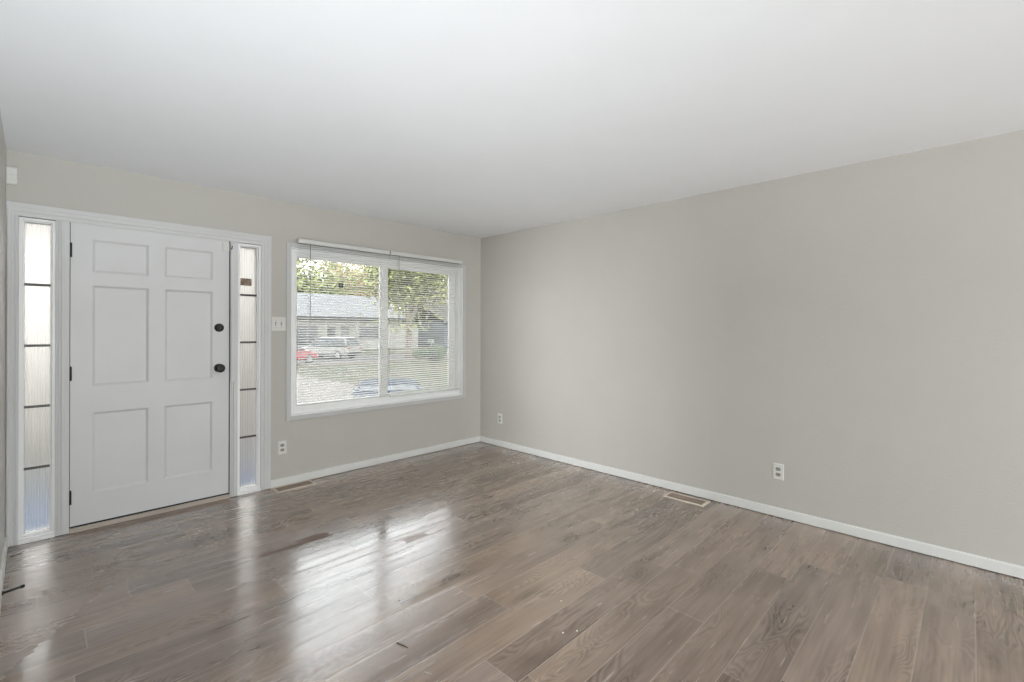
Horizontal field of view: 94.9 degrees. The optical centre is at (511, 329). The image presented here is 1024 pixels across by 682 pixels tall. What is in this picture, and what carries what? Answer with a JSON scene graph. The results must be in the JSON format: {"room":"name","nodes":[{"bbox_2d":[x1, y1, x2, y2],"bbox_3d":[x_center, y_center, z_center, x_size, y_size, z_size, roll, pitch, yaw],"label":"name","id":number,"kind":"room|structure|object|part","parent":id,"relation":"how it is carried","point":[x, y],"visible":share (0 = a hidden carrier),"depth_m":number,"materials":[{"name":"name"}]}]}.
{"room":"empty living room","nodes":[
{"label":"empty living room","id":0,"kind":"room"},
{"bbox_2d":[0,111,5,569],"bbox_3d":[-2.034,0.119,1.744,3.100,2.440,0.120,0,0,44],"label":"wall","id":1,"kind":"structure","parent":0,"point":[2,139],"depth_m":2.60,"materials":[{"name":"paint"}]},
{"bbox_2d":[0,537,7,611],"bbox_3d":[-1.991,1.303,1.792,3.100,0.063,0.013,0,0,44],"label":"baseboard","id":2,"kind":"structure","parent":1,"relation":"attached to","point":[5,548],"depth_m":2.53,"materials":[{"name":"paint"}]},
{"bbox_2d":[2,584,24,595],"bbox_3d":[-2.480,1.293,2.335,0.022,0.022,0.081,0,0,28],"label":"door stop","id":3,"kind":"object","parent":1,"relation":"attached to","point":[23,585],"visible":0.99,"depth_m":2.33,"materials":[{"name":"black metal"}]},
{"bbox_3d":[-2.483,1.293,2.328,0.022,0.022,0.066,0,0,28],"label":"rod","id":4,"kind":"part","parent":3,"relation":"part of","materials":[{"name":"black metal"}]},
{"bbox_2d":[5,149,480,546],"bbox_3d":[-3.537,0.114,2.525,0.140,2.440,9.120,0,0,44],"label":"wall","id":5,"kind":"structure","parent":0,"point":[318,443],"depth_m":4.09,"materials":[{"name":"paint"}]},
{"bbox_2d":[6,166,16,184],"bbox_3d":[-3.064,-0.943,2.876,0.040,0.110,0.047,0,0,44],"label":"sensor","id":6,"kind":"object","parent":5,"relation":"attached to","point":[11,172],"visible":0.99,"depth_m":2.87,"materials":[{"name":"white plastic"}]},
{"bbox_2d":[6,201,18,546],"bbox_3d":[-3.074,0.271,2.889,0.013,2.117,0.050,0,0,44],"label":"trim","id":7,"kind":"structure","parent":5,"relation":"attached to","point":[12,220],"depth_m":2.89,"materials":[{"name":"paint"}]},
{"bbox_2d":[18,217,55,544],"bbox_3d":[-3.042,0.317,3.009,0.130,2.036,0.164,0,0,44],"label":"window","id":8,"kind":"structure","parent":5,"relation":"in","point":[37,237],"depth_m":3.00,"materials":[{"name":"glass"}]},
{"bbox_2d":[55,220,69,535],"bbox_3d":[-2.960,0.315,3.090,0.134,2.038,0.066,0,0,44],"label":"trim","id":9,"kind":"structure","parent":5,"relation":"attached to","point":[62,324],"depth_m":3.04,"materials":[{"name":"paint"}]},
{"bbox_2d":[6,201,271,244],"bbox_3d":[-2.558,-0.744,3.411,0.013,0.083,1.518,0,0,44],"label":"trim","id":10,"kind":"structure","parent":5,"relation":"attached to","point":[25,209],"depth_m":3.28,"materials":[{"name":"paint"}]},
{"bbox_2d":[69,222,229,528],"bbox_3d":[-2.572,0.299,3.402,0.106,2.018,0.927,0,0,44],"label":"door","id":11,"kind":"structure","parent":5,"relation":"in","point":[149,367],"depth_m":3.37,"materials":[{"name":"paint"}]},
{"bbox_3d":[-2.733,0.829,3.280,0.037,0.540,0.305,0,0,44],"label":"panel","id":12,"kind":"part","parent":11,"relation":"part of","materials":[{"name":"paint"}]},
{"bbox_3d":[-2.731,0.041,3.280,0.037,0.677,0.305,0,0,44],"label":"panel","id":13,"kind":"part","parent":11,"relation":"part of","materials":[{"name":"paint"}]},
{"bbox_3d":[-2.729,-0.496,3.280,0.037,0.222,0.305,0,0,44],"label":"panel","id":14,"kind":"part","parent":11,"relation":"part of","materials":[{"name":"paint"}]},
{"bbox_3d":[-2.455,0.830,3.564,0.037,0.540,0.306,0,0,44],"label":"panel","id":15,"kind":"part","parent":11,"relation":"part of","materials":[{"name":"paint"}]},
{"bbox_3d":[-2.452,0.042,3.564,0.037,0.677,0.306,0,0,44],"label":"panel","id":16,"kind":"part","parent":11,"relation":"part of","materials":[{"name":"paint"}]},
{"bbox_3d":[-2.451,-0.495,3.564,0.037,0.222,0.306,0,0,44],"label":"panel","id":17,"kind":"part","parent":11,"relation":"part of","materials":[{"name":"paint"}]},
{"bbox_3d":[-2.281,0.301,3.668,0.062,0.066,0.066,0,0,44],"label":"knob","id":18,"kind":"part","parent":11,"relation":"part of","materials":[{"name":"black metal"}]},
{"bbox_2d":[69,494,229,533],"bbox_3d":[-2.615,1.323,3.445,0.134,0.027,0.930,0,0,44],"label":"trim","id":19,"kind":"structure","parent":5,"relation":"attached to","point":[190,504],"depth_m":3.36,"materials":[{"name":"wood"}]},
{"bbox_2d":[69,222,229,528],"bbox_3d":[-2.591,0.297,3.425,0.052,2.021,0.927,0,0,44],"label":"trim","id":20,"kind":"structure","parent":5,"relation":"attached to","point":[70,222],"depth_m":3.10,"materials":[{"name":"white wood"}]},
{"bbox_2d":[229,241,237,496],"bbox_3d":[-2.266,0.317,3.797,0.134,2.038,0.056,0,0,44],"label":"trim","id":21,"kind":"structure","parent":5,"relation":"attached to","point":[233,399],"depth_m":3.75,"materials":[{"name":"paint"}]},
{"bbox_2d":[237,243,260,495],"bbox_3d":[-2.188,0.320,3.880,0.130,2.036,0.172,0,0,44],"label":"window","id":22,"kind":"structure","parent":5,"relation":"in","point":[249,256],"depth_m":3.88,"materials":[{"name":"glass"}]},
{"bbox_2d":[240,278,251,285],"bbox_3d":[-2.188,-0.390,3.862,0.001,0.060,0.082,0,0,44],"label":"window sticker","id":23,"kind":"object","parent":22,"relation":"attached to","point":[243,281],"visible":1,"depth_m":3.86,"materials":[{"name":"brown paper"}]},
{"bbox_3d":[-2.182,0.308,3.874,0.004,1.971,0.136,0,0,44],"label":"glass","id":24,"kind":"part","parent":22,"relation":"part of","materials":[{"name":"grey"}]},
{"bbox_2d":[260,236,270,489],"bbox_3d":[-2.057,0.275,3.925,0.013,2.117,0.078,0,0,44],"label":"trim","id":25,"kind":"structure","parent":5,"relation":"attached to","point":[265,394],"depth_m":3.92,"materials":[{"name":"paint"}]},
{"bbox_2d":[271,317,285,330],"bbox_3d":[-1.983,-0.048,3.994,0.021,0.118,0.116,0,0,44],"label":"light switch","id":26,"kind":"object","parent":5,"relation":"attached to","point":[277,323],"visible":1,"depth_m":4.00,"materials":[{"name":"white plastic"}]},
{"bbox_2d":[278,440,286,454],"bbox_3d":[-1.968,1.010,4.022,0.009,0.116,0.071,0,0,44],"label":"electrical outlet","id":27,"kind":"object","parent":5,"relation":"attached to","point":[281,444],"visible":1,"depth_m":4.02,"materials":[{"name":"white plastic"}]},
{"bbox_2d":[271,436,479,487],"bbox_3d":[-1.210,1.305,4.792,0.013,0.063,2.352,0,0,44],"label":"baseboard","id":28,"kind":"structure","parent":5,"relation":"attached to","point":[356,465],"depth_m":4.57,"materials":[{"name":"paint"}]},
{"bbox_2d":[286,242,465,420],"bbox_3d":[-1.288,0.021,4.800,0.146,1.542,2.003,0,0,44],"label":"window","id":29,"kind":"structure","parent":5,"relation":"in","point":[293,412],"depth_m":4.63,"materials":[{"name":"paint"}]},
{"bbox_3d":[-1.613,0.017,4.453,0.032,1.370,0.889,0,0,44],"label":"sash","id":30,"kind":"part","parent":29,"relation":"part of","materials":[{"name":"plastic"}]},
{"bbox_2d":[297,238,389,405],"bbox_3d":[-1.549,-0.063,4.393,0.049,1.455,0.890,0,0,44],"label":"window blind","id":31,"kind":"object","parent":29,"relation":"attached to","point":[302,241],"visible":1,"depth_m":4.37,"materials":[{"name":"plastic"}]},
{"bbox_3d":[-1.800,-0.049,4.145,0.028,1.410,0.001,0,0,44],"label":"ladder cord","id":32,"kind":"part","parent":31,"relation":"part of","materials":[{"name":"white fabric"}]},
{"bbox_3d":[-1.555,0.660,4.397,0.020,0.010,0.882,0,0,44],"label":"rail","id":33,"kind":"part","parent":31,"relation":"part of","materials":[{"name":"plastic"}]},
{"bbox_3d":[-0.998,0.019,5.127,0.022,1.370,0.939,0,0,44],"label":"sash","id":34,"kind":"part","parent":29,"relation":"part of","materials":[{"name":"plastic"}]},
{"bbox_2d":[389,251,461,396],"bbox_3d":[-0.903,-0.054,5.051,0.049,1.469,0.925,0,0,44],"label":"window blind","id":35,"kind":"object","parent":29,"relation":"attached to","point":[395,254],"visible":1,"depth_m":4.99,"materials":[{"name":"plastic"}]},
{"bbox_3d":[-1.164,-0.040,4.793,0.028,1.424,0.001,0,0,44],"label":"ladder cord","id":36,"kind":"part","parent":35,"relation":"part of","materials":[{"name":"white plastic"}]},
{"bbox_3d":[-0.910,0.676,5.055,0.020,0.010,0.917,0,0,44],"label":"rail","id":37,"kind":"part","parent":35,"relation":"part of","materials":[{"name":"plastic"}]},
{"bbox_3d":[-0.908,-0.039,5.055,0.028,1.424,0.001,0,0,44],"label":"ladder cord","id":38,"kind":"part","parent":35,"relation":"part of","materials":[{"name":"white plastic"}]},
{"bbox_2d":[0,0,1023,237],"bbox_3d":[0.437,-1.143,-1.367,11.260,0.100,9.120,0,0,44],"label":"ceiling","id":39,"kind":"structure","parent":0,"point":[473,118],"depth_m":2.16,"materials":[{"name":"paint"}]},
{"bbox_2d":[0,441,1023,681],"bbox_3d":[0.429,1.407,-1.367,11.260,0.120,9.120,0,0,44],"label":"floor","id":40,"kind":"structure","parent":0,"point":[466,557],"depth_m":2.38,"materials":[{"name":"brown wood"}]},
{"bbox_2d":[271,480,316,492],"bbox_3d":[-1.859,1.337,4.009,0.150,0.006,0.332,0,0,44],"label":"floor vent","id":41,"kind":"object","parent":40,"relation":"in","point":[297,485],"visible":1,"depth_m":4.00,"materials":[{"name":"beige metal"}]},
{"bbox_2d":[663,491,709,506],"bbox_3d":[1.386,1.347,3.739,0.332,0.006,0.150,0,0,44],"label":"floor vent","id":42,"kind":"object","parent":40,"relation":"in","point":[680,497],"visible":1,"depth_m":3.72,"materials":[{"name":"beige metal"}]},
{"bbox_2d":[480,130,1023,578],"bbox_3d":[3.591,0.137,1.839,11.000,2.440,0.120,0,0,44],"label":"wall","id":43,"kind":"structure","parent":0,"point":[857,329],"depth_m":3.28,"materials":[{"name":"paint"}]},
{"bbox_2d":[498,413,501,423],"bbox_3d":[-0.140,1.026,5.404,0.071,0.116,0.009,0,0,44],"label":"electrical outlet","id":44,"kind":"object","parent":43,"relation":"attached to","point":[499,415],"visible":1,"depth_m":5.40,"materials":[{"name":"white plastic"}]},
{"bbox_2d":[480,436,1023,578],"bbox_3d":[3.540,1.320,1.791,11.000,0.063,0.013,0,0,44],"label":"baseboard","id":45,"kind":"structure","parent":43,"relation":"attached to","point":[1002,567],"depth_m":3.27,"materials":[{"name":"paint"}]},
{"bbox_2d":[773,463,783,480],"bbox_3d":[1.919,1.025,3.385,0.071,0.116,0.009,0,0,44],"label":"electrical outlet","id":46,"kind":"object","parent":43,"relation":"attached to","point":[778,469],"visible":1,"depth_m":3.38,"materials":[{"name":"white plastic"}]},
{"label":"outside","id":47,"kind":"structure","parent":0,"visible":0},
{"bbox_2d":[297,346,447,388],"bbox_3d":[-32.777,2.356,58.418,119.850,0.270,150.000,0,0,44],"label":"lawn","id":48,"kind":"structure","parent":47,"point":[389,349],"depth_m":26.29,"materials":[{"name":"green plant"}]},
{"bbox_2d":[297,258,358,294],"bbox_3d":[-35.152,-9.601,80.000,17.303,23.582,17.372,0,0,44],"label":"street tree","id":49,"kind":"object","parent":48,"relation":"on","point":[302,260],"visible":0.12,"depth_m":78.45,"materials":[{"name":"green plant"}]},
{"bbox_2d":[318,261,395,307],"bbox_3d":[-32.251,-11.104,104.041,20.468,26.636,20.288,0,0,44],"label":"street tree","id":50,"kind":"object","parent":48,"relation":"on","point":[339,264],"visible":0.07,"depth_m":100.42,"materials":[{"name":"green plant"}]},
{"bbox_2d":[297,293,417,348],"bbox_3d":[-25.964,-1.052,53.778,13.260,6.530,27.900,0,0,44],"label":"house","id":51,"kind":"structure","parent":48,"relation":"on","point":[315,295],"depth_m":54.13,"materials":[{"name":"white"}]},
{"bbox_3d":[-21.668,0.626,49.630,0.030,2.000,2.200,0,0,44],"label":"pane","id":52,"kind":"part","parent":51,"relation":"part of","materials":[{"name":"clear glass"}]},
{"bbox_3d":[-19.845,0.982,51.483,0.060,2.500,1.000,0,0,44],"label":"door","id":53,"kind":"part","parent":51,"relation":"part of","materials":[{"name":"white"}]},
{"bbox_3d":[-18.727,0.486,52.629,0.030,1.700,1.000,0,0,44],"label":"pane","id":54,"kind":"part","parent":51,"relation":"part of","materials":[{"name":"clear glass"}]},
{"bbox_3d":[-16.416,0.293,54.986,0.030,1.500,3.200,0,0,44],"label":"pane","id":55,"kind":"part","parent":51,"relation":"part of","materials":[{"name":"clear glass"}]},
{"bbox_2d":[343,264,447,357],"bbox_3d":[-8.165,-3.708,39.756,11.768,11.973,12.929,0,0,-19],"label":"shade tree","id":56,"kind":"object","parent":48,"relation":"on","point":[415,274],"visible":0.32,"depth_m":38.25,"materials":[{"name":"green plant"}]},
{"bbox_2d":[373,279,447,314],"bbox_3d":[-15.031,-7.931,79.960,17.174,20.391,16.990,0,0,44],"label":"street tree","id":57,"kind":"object","parent":48,"relation":"on","point":[446,298],"visible":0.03,"depth_m":76.70,"materials":[{"name":"green plant"}]},
{"bbox_2d":[412,350,425,358],"bbox_3d":[-7.062,1.893,36.000,1.321,0.781,1.320,0,0,44],"label":"shrub","id":58,"kind":"object","parent":48,"relation":"on","point":[417,350],"visible":0.41,"depth_m":35.71,"materials":[{"name":"green plant"}]},
{"bbox_2d":[401,303,447,346],"bbox_3d":[3.412,-0.633,79.453,11.260,5.880,45.700,0,0,44],"label":"house","id":59,"kind":"structure","parent":48,"relation":"on","point":[439,337],"depth_m":62.21,"materials":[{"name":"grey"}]},
{"bbox_2d":[425,345,446,360],"bbox_3d":[-5.349,1.658,33.003,1.608,1.258,1.605,0,0,44],"label":"shrub","id":60,"kind":"object","parent":48,"relation":"on","point":[440,346],"visible":0.52,"depth_m":32.69,"materials":[{"name":"green plant"}]},
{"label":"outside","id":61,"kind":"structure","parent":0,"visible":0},
{"bbox_2d":[297,352,447,364],"bbox_3d":[-11.303,2.314,37.361,8.000,0.090,150.000,0,0,44],"label":"street","id":62,"kind":"structure","parent":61,"point":[389,356],"depth_m":36.65,"materials":[{"name":"grey asphalt"}]},
{"bbox_2d":[297,345,317,362],"bbox_3d":[-14.395,1.524,29.491,1.770,1.450,4.520,0,0,19],"label":"parked car","id":63,"kind":"object","parent":62,"relation":"on","point":[297,345],"visible":0.2,"depth_m":30.16,"materials":[{"name":"red paint"}]},
{"bbox_2d":[301,337,361,358],"bbox_3d":[-14.220,1.410,36.497,4.820,1.680,1.870,0,0,16],"label":"wagon","id":64,"kind":"object","parent":62,"relation":"on","point":[320,337],"visible":0.41,"depth_m":35.55,"materials":[{"name":"silver metal"}]},
{"bbox_2d":[297,351,447,365],"bbox_3d":[-11.232,2.285,37.291,8.600,0.150,150.000,0,0,44],"label":"curb","id":65,"kind":"object","parent":62,"relation":"on","point":[441,351],"visible":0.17,"depth_m":32.97,"materials":[{"name":"concrete"}]},
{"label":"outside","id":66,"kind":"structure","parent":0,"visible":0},
{"bbox_2d":[297,375,354,403],"bbox_3d":[-9.438,2.315,16.554,23.800,0.100,8.100,0,0,44],"label":"driveway","id":67,"kind":"structure","parent":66,"point":[297,375],"depth_m":17.52,"materials":[{"name":"concrete"}]},
{"bbox_2d":[352,378,421,397],"bbox_3d":[-2.881,1.706,10.890,1.520,1.160,3.820,0,0,-16],"label":"car","id":68,"kind":"object","parent":67,"relation":"on","point":[389,380],"visible":0.07,"depth_m":10.14,"materials":[{"name":"blue paint"}]}
]}

